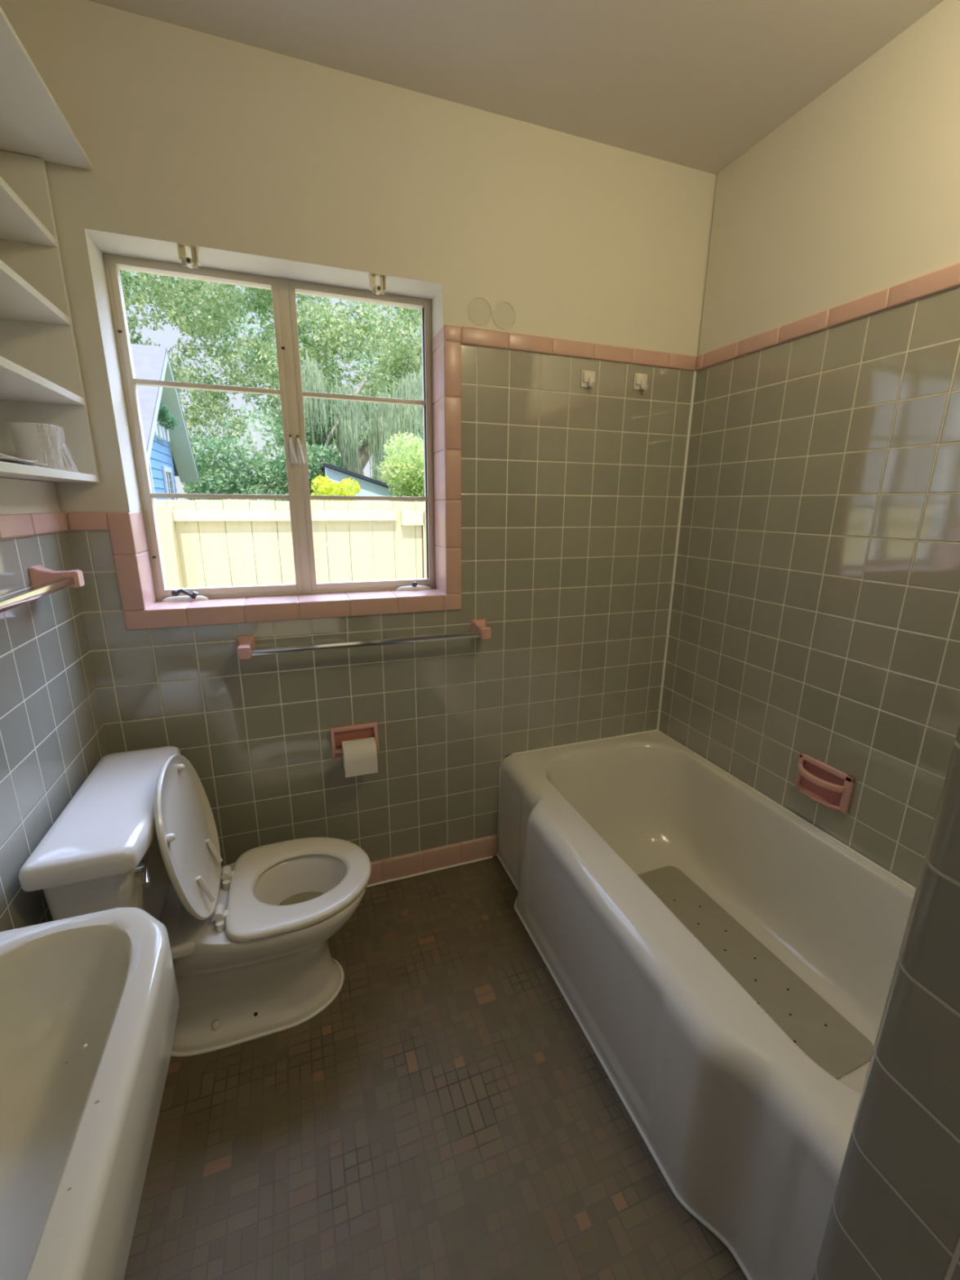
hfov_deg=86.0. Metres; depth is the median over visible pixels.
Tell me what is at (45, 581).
towel bar
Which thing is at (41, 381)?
wall shelf
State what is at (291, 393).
window
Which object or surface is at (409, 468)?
bush
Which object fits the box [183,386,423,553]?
tree
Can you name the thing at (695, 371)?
trim
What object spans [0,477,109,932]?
wall
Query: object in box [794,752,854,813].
soap dish
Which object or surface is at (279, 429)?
tree
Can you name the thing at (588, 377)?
hook
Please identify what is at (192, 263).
bracket
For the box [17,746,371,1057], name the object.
toilet
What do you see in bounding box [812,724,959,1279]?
wall partition
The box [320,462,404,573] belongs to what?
shed
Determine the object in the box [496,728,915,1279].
bathtub
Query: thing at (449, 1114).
floor
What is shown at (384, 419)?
tree
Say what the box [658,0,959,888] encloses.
wall
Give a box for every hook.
[581,369,595,388]
[633,373,648,391]
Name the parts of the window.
crank handle, sash, sash, crank handle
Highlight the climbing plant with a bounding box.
[156,401,179,430]
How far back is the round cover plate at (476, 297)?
1.55 m
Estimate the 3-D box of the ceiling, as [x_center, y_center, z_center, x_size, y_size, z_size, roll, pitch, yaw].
[0.253,-1.165,0.037,2.376,0.120,3.265,-5,16,-19]
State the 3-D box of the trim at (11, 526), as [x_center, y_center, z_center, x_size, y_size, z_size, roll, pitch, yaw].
[-0.574,0.051,-0.009,0.018,0.047,2.948,-5,16,-19]
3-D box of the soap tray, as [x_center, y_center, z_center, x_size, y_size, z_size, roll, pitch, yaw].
[0.987,0.464,1.509,0.037,0.014,0.154,-5,16,-19]
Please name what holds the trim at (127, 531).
attached to the wall at (273, 164)
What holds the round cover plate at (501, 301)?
attached to the wall at (273, 164)
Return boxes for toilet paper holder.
[329,721,378,759]
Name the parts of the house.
pane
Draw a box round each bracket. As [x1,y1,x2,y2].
[176,241,199,268]
[368,271,386,294]
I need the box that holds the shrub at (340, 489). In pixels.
[310,475,361,532]
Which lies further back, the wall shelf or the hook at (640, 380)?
the hook at (640, 380)
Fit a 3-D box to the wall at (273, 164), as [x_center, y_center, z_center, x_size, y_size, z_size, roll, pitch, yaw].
[-0.275,-0.307,1.747,2.376,2.419,0.215,-5,16,-19]
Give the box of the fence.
[153,499,426,588]
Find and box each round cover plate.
[467,297,492,325]
[493,301,515,329]
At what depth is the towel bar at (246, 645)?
1.59 m
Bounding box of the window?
[102,253,435,601]
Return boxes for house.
[130,343,199,502]
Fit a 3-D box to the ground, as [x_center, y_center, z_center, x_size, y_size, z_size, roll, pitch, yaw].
[-8.175,-3.775,20.750,50.000,0.200,38.200,-5,16,-19]
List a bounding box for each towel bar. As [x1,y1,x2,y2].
[0,564,84,613]
[235,619,491,660]
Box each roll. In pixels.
[8,422,63,470]
[341,737,377,777]
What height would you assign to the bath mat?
0.006 m
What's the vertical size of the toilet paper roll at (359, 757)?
0.101 m
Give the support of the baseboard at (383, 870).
attached to the wall at (273, 164)
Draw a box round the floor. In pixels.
[124,855,747,1279]
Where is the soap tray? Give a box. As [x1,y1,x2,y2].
[798,783,840,811]
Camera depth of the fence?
3.18 m
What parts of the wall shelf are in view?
panel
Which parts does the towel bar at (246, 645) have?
bar post, bar post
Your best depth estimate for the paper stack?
0.98 m
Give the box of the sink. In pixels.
[0,907,178,1279]
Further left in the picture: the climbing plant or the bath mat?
the climbing plant
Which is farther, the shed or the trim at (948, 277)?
the shed
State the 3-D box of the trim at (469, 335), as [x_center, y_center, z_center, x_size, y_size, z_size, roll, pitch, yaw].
[0.355,-0.951,1.693,0.880,0.047,0.018,-5,16,-19]
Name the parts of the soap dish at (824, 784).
dish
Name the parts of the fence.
post, rail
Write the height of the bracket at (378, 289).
0.047 m
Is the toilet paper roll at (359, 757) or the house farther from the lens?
the house
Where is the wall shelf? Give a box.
[0,6,99,482]
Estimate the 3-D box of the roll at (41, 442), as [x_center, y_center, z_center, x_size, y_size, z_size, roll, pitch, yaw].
[-0.996,-0.438,1.179,0.111,0.100,0.098,-5,16,-19]
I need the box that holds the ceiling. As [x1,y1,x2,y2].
[88,0,943,174]
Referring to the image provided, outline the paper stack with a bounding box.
[0,453,47,466]
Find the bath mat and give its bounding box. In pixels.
[637,866,873,1079]
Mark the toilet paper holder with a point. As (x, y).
(351, 732)
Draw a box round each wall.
[0,0,716,867]
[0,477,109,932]
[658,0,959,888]
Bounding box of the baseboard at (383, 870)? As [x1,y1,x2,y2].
[367,835,497,884]
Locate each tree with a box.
[120,269,423,483]
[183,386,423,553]
[272,408,347,488]
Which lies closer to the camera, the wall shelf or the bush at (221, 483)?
the wall shelf
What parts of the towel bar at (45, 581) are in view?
bar post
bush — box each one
[181,433,339,542]
[377,431,424,532]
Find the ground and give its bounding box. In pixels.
[200,533,416,586]
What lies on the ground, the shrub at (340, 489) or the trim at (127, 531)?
the shrub at (340, 489)
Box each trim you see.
[0,511,69,539]
[66,511,108,530]
[106,324,461,630]
[366,370,696,887]
[460,326,697,371]
[696,262,959,370]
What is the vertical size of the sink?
0.191 m
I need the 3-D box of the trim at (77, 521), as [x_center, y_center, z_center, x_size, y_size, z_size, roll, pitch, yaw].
[-1.025,-0.311,1.349,0.085,0.047,0.018,-5,16,-19]

